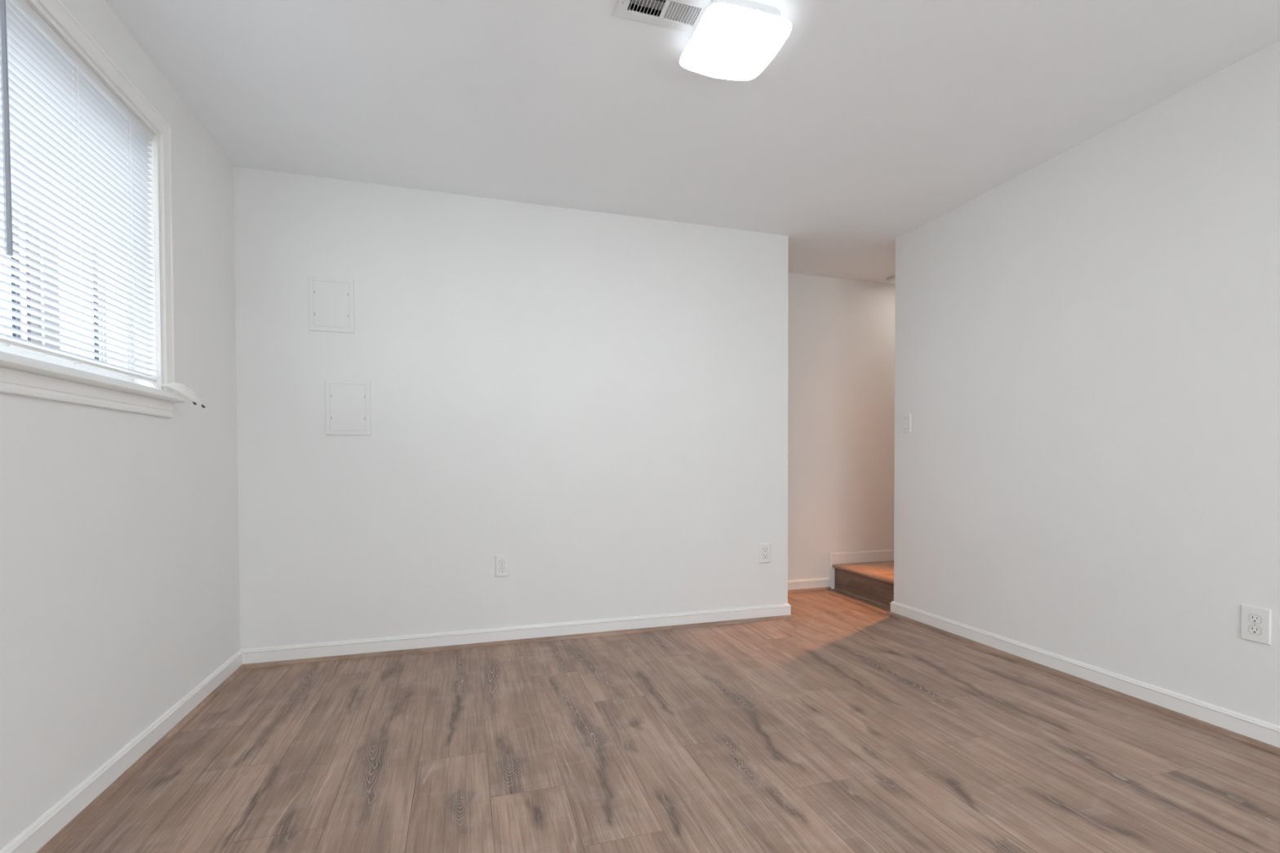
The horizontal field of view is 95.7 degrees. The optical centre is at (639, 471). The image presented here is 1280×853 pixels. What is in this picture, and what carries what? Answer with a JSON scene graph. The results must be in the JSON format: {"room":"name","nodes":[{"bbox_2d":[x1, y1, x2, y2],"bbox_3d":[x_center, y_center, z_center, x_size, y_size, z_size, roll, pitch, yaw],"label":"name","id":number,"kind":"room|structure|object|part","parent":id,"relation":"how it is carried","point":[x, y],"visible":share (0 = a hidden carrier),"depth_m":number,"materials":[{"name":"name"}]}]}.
{"room":"empty basement room","nodes":[
{"label":"empty basement room","id":0,"kind":"room"},
{"bbox_2d":[0,0,239,849],"bbox_3d":[-1.462,-0.227,0.917,0.150,2.440,5.452,0,1,-17],"label":"wall","id":1,"kind":"structure","parent":0,"point":[119,542],"depth_m":1.88,"materials":[{"name":"paint"}]},
{"bbox_2d":[0,0,186,417],"bbox_3d":[-1.551,-0.732,1.284,0.192,1.091,1.845,0,1,-17],"label":"window","id":2,"kind":"structure","parent":1,"relation":"in","point":[22,372],"depth_m":1.93,"materials":[{"name":"paint"}]},
{"bbox_3d":[-1.611,-0.742,1.265,0.055,0.928,1.697,0,1,-17],"label":"sash","id":3,"kind":"part","parent":2,"relation":"part of","materials":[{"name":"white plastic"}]},
{"bbox_2d":[0,0,204,408],"bbox_3d":[-1.507,-0.721,1.380,0.120,0.972,1.849,0,1,-17],"label":"window blind","id":4,"kind":"object","parent":2,"relation":"attached to","point":[69,147],"visible":1,"depth_m":1.67,"materials":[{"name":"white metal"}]},
{"bbox_3d":[-1.569,-0.752,1.425,0.028,0.874,0.006,0,1,-17],"label":"ladder cord","id":5,"kind":"part","parent":4,"relation":"part of","materials":[{"name":"white fabric"}]},
{"bbox_3d":[-1.651,-0.756,1.693,0.028,0.874,0.006,0,1,-17],"label":"ladder cord","id":6,"kind":"part","parent":4,"relation":"part of","materials":[{"name":"white fabric"}]},
{"bbox_3d":[-1.527,-0.316,1.299,0.024,0.011,1.689,0,1,-17],"label":"rail","id":7,"kind":"part","parent":4,"relation":"part of","materials":[{"name":"white plastic"}]},
{"bbox_3d":[-1.732,-0.760,1.961,0.028,0.874,0.006,0,1,-17],"label":"ladder cord","id":8,"kind":"part","parent":4,"relation":"part of","materials":[{"name":"white fabric"}]},
{"bbox_3d":[-1.719,-0.725,2.171,0.042,0.943,0.177,0,1,13],"label":"lift cord","id":9,"kind":"part","parent":4,"relation":"part of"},
{"bbox_2d":[0,648,242,852],"bbox_3d":[-1.288,0.952,0.656,0.014,0.090,4.575,0,1,-17],"label":"baseboard","id":10,"kind":"structure","parent":1,"relation":"attached to","point":[33,838],"depth_m":1.78,"materials":[{"name":"paint"}]},
{"bbox_2d":[35,664,245,852],"bbox_3d":[-1.273,0.988,0.655,0.018,0.019,4.563,0,1,-17],"label":"trim","id":11,"kind":"structure","parent":1,"relation":"attached to","point":[87,811],"depth_m":1.85,"materials":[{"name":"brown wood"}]},
{"bbox_2d":[233,166,788,648],"bbox_3d":[-0.524,-0.269,3.322,3.045,2.440,0.120,0,1,-17],"label":"wall","id":12,"kind":"structure","parent":0,"point":[597,402],"depth_m":3.18,"materials":[{"name":"paint"}]},
{"bbox_2d":[308,275,354,333],"bbox_3d":[-1.560,-0.845,2.931,0.206,0.275,0.010,0,1,-17],"label":"access panel","id":13,"kind":"object","parent":12,"relation":"attached to","point":[331,300],"visible":1,"depth_m":2.93,"materials":[{"name":"plastic"}]},
{"bbox_3d":[-1.559,-0.845,2.930,0.162,0.227,0.006,0,1,-17],"label":"panel door","id":14,"kind":"part","parent":13,"relation":"part of","materials":[{"name":"plastic"}]},
{"bbox_2d":[324,378,370,435],"bbox_3d":[-1.491,-0.327,2.960,0.209,0.283,0.010,0,1,-17],"label":"access panel","id":15,"kind":"object","parent":12,"relation":"attached to","point":[348,402],"visible":1,"depth_m":2.96,"materials":[{"name":"plastic"}]},
{"bbox_3d":[-1.490,-0.327,2.959,0.165,0.235,0.006,0,1,-17],"label":"panel door","id":16,"kind":"part","parent":15,"relation":"part of","materials":[{"name":"plastic"}]},
{"bbox_2d":[495,555,508,577],"bbox_3d":[-0.761,0.522,3.195,0.070,0.116,0.010,0,1,-17],"label":"wall outlet","id":17,"kind":"object","parent":12,"relation":"attached to","point":[501,561],"visible":1,"depth_m":3.19,"materials":[{"name":"white plastic"}]},
{"bbox_2d":[498,567,505,572],"bbox_3d":[-0.760,0.541,3.193,0.033,0.028,0.002,0,1,-17],"label":"receptacle","id":18,"kind":"object","parent":17,"relation":"attached to","point":[500,569],"depth_m":3.19,"materials":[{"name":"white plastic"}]},
{"bbox_2d":[498,560,505,564],"bbox_3d":[-0.760,0.502,3.192,0.033,0.028,0.002,0,1,-17],"label":"receptacle","id":19,"kind":"object","parent":17,"relation":"attached to","point":[500,562],"depth_m":3.19,"materials":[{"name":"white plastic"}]},
{"bbox_2d":[240,603,791,664],"bbox_3d":[-0.512,0.906,3.337,3.060,0.090,0.134,0,1,-17],"label":"baseboard","id":20,"kind":"structure","parent":12,"relation":"attached to","point":[251,655],"depth_m":3.19,"materials":[{"name":"paint"}]},
{"bbox_2d":[243,614,795,668],"bbox_3d":[-0.497,0.941,3.334,3.063,0.019,0.150,0,1,-17],"label":"trim","id":21,"kind":"structure","parent":12,"relation":"attached to","point":[281,663],"depth_m":3.18,"materials":[{"name":"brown wood"}]},
{"bbox_2d":[758,542,770,564],"bbox_3d":[0.790,0.518,3.666,0.088,0.130,0.012,0,1,-17],"label":"wall outlet","id":22,"kind":"object","parent":12,"relation":"attached to","point":[764,548],"visible":1,"depth_m":3.66,"materials":[{"name":"white plastic"}]},
{"bbox_2d":[762,547,767,559],"bbox_3d":[0.791,0.518,3.662,0.036,0.070,0.004,0,1,-17],"label":"receptacle","id":23,"kind":"object","parent":22,"relation":"attached to","point":[764,549],"depth_m":3.66,"materials":[{"name":"white plastic"}]},
{"bbox_2d":[51,588,1279,852],"bbox_3d":[1.175,1.033,1.739,5.756,0.120,5.612,0,1,-17],"label":"floor","id":24,"kind":"structure","parent":0,"point":[843,725],"depth_m":1.95,"materials":[{"name":"brown laminate"}]},
{"bbox_2d":[832,560,893,608],"bbox_3d":[2.354,0.827,4.408,1.542,0.197,0.783,0,1,-17],"label":"landing step","id":25,"kind":"structure","parent":24,"relation":"on","point":[873,581],"depth_m":4.27,"materials":[{"name":"brown wood"}]},
{"bbox_2d":[104,0,1279,284],"bbox_3d":[1.144,-1.516,1.689,5.606,0.100,5.452,0,1,-17],"label":"ceiling","id":26,"kind":"structure","parent":0,"point":[872,122],"depth_m":2.27,"materials":[{"name":"paint"}]},
{"bbox_2d":[612,0,711,33],"bbox_3d":[0.076,-1.542,1.831,0.303,0.167,0.146,0,1,-17],"label":"ceiling vent","id":27,"kind":"object","parent":26,"relation":"in","point":[683,11],"visible":0.84,"depth_m":1.85,"materials":[{"name":"white metal"}]},
{"bbox_3d":[0.076,-1.486,1.832,0.221,0.002,0.073,0,1,-17],"label":"damper plate","id":28,"kind":"part","parent":27,"relation":"part of","materials":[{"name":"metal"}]},
{"bbox_2d":[680,0,791,80],"bbox_3d":[0.310,-1.417,1.923,0.298,0.102,0.298,0,1,-17],"label":"ceiling lamp","id":29,"kind":"object","parent":26,"relation":"attached to","point":[732,39],"visible":1,"depth_m":1.86,"materials":[{"name":"white"}]},
{"bbox_2d":[886,275,895,284],"bbox_3d":[1.995,-1.497,4.526,0.132,0.037,0.132,0,1,-17],"label":"smoke detector","id":30,"kind":"object","parent":26,"relation":"attached to","point":[891,279],"visible":0.53,"depth_m":4.50,"materials":[{"name":"white plastic"}]},
{"bbox_2d":[787,272,895,580],"bbox_3d":[1.523,-0.296,4.610,3.200,2.440,0.120,0,1,-17],"label":"wall","id":31,"kind":"structure","parent":0,"point":[841,373],"depth_m":4.56,"materials":[{"name":"paint"}]},
{"bbox_2d":[787,577,830,590],"bbox_3d":[0.753,0.886,4.324,1.542,0.090,0.014,0,1,-17],"label":"baseboard","id":32,"kind":"structure","parent":31,"relation":"attached to","point":[821,582],"depth_m":4.49,"materials":[{"name":"paint"}]},
{"bbox_2d":[787,586,831,593],"bbox_3d":[0.757,0.922,4.312,1.542,0.019,0.018,0,1,-17],"label":"trim","id":33,"kind":"structure","parent":31,"relation":"attached to","point":[825,588],"depth_m":4.48,"materials":[{"name":"brown wood"}]},
{"bbox_2d":[828,552,835,589],"bbox_3d":[1.509,0.783,4.555,0.048,0.285,0.011,0,1,-17],"label":"trim","id":34,"kind":"structure","parent":31,"relation":"attached to","point":[832,570],"depth_m":4.55,"materials":[{"name":"paint"}]},
{"bbox_2d":[833,549,893,564],"bbox_3d":[2.251,0.680,4.777,1.525,0.090,0.014,0,1,-17],"label":"baseboard","id":35,"kind":"structure","parent":31,"relation":"attached to","point":[842,557],"depth_m":4.63,"materials":[{"name":"paint"}]},
{"bbox_2d":[893,40,1279,726],"bbox_3d":[2.346,-0.249,1.664,0.105,2.440,4.427,0,1,-17],"label":"wall","id":36,"kind":"structure","parent":0,"point":[1087,343],"depth_m":2.49,"materials":[{"name":"paint"}]},
{"bbox_2d":[902,413,911,433],"bbox_3d":[1.679,-0.301,3.655,0.012,0.116,0.070,0,1,-17],"label":"light switch","id":37,"kind":"object","parent":36,"relation":"attached to","point":[906,418],"visible":1,"depth_m":3.65,"materials":[{"name":"white plastic"}]},
{"bbox_2d":[886,611,1279,755],"bbox_3d":[2.330,0.961,1.694,0.133,0.019,4.457,0,1,-17],"label":"trim","id":38,"kind":"structure","parent":36,"relation":"attached to","point":[1237,736],"depth_m":2.48,"materials":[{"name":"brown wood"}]},
{"bbox_2d":[889,600,1279,747],"bbox_3d":[2.339,0.926,1.688,0.118,0.090,4.442,0,1,-17],"label":"baseboard","id":39,"kind":"structure","parent":36,"relation":"attached to","point":[1259,730],"depth_m":2.49,"materials":[{"name":"paint"}]},
{"bbox_2d":[1240,604,1271,644],"bbox_3d":[2.176,0.541,2.048,0.010,0.124,0.080,0,1,-17],"label":"wall outlet","id":40,"kind":"object","parent":36,"relation":"attached to","point":[1256,622],"visible":1,"depth_m":2.04,"materials":[{"name":"white plastic"}]},
{"bbox_2d":[1248,625,1261,634],"bbox_3d":[2.173,0.561,2.047,0.002,0.028,0.033,0,1,-17],"label":"receptacle","id":41,"kind":"object","parent":40,"relation":"attached to","point":[1253,629],"depth_m":2.05,"materials":[{"name":"white plastic"}]},
{"bbox_2d":[1248,614,1261,623],"bbox_3d":[2.173,0.522,2.047,0.002,0.028,0.033,0,1,-17],"label":"receptacle","id":42,"kind":"object","parent":40,"relation":"attached to","point":[1253,619],"depth_m":2.05,"materials":[{"name":"white plastic"}]},
{"label":"outside","id":43,"kind":"structure","parent":0,"visible":0},
{"bbox_3d":[-9.683,1.191,2.302,14.793,0.100,34.000,0,1,-17],"label":"ground","id":44,"kind":"structure","parent":43,"visible":0},
{"bbox_2d":[0,191,108,362],"bbox_3d":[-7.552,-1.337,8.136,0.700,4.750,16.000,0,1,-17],"label":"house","id":45,"kind":"structure","parent":44,"relation":"on","point":[3,331],"depth_m":6.64,"materials":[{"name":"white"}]}
]}

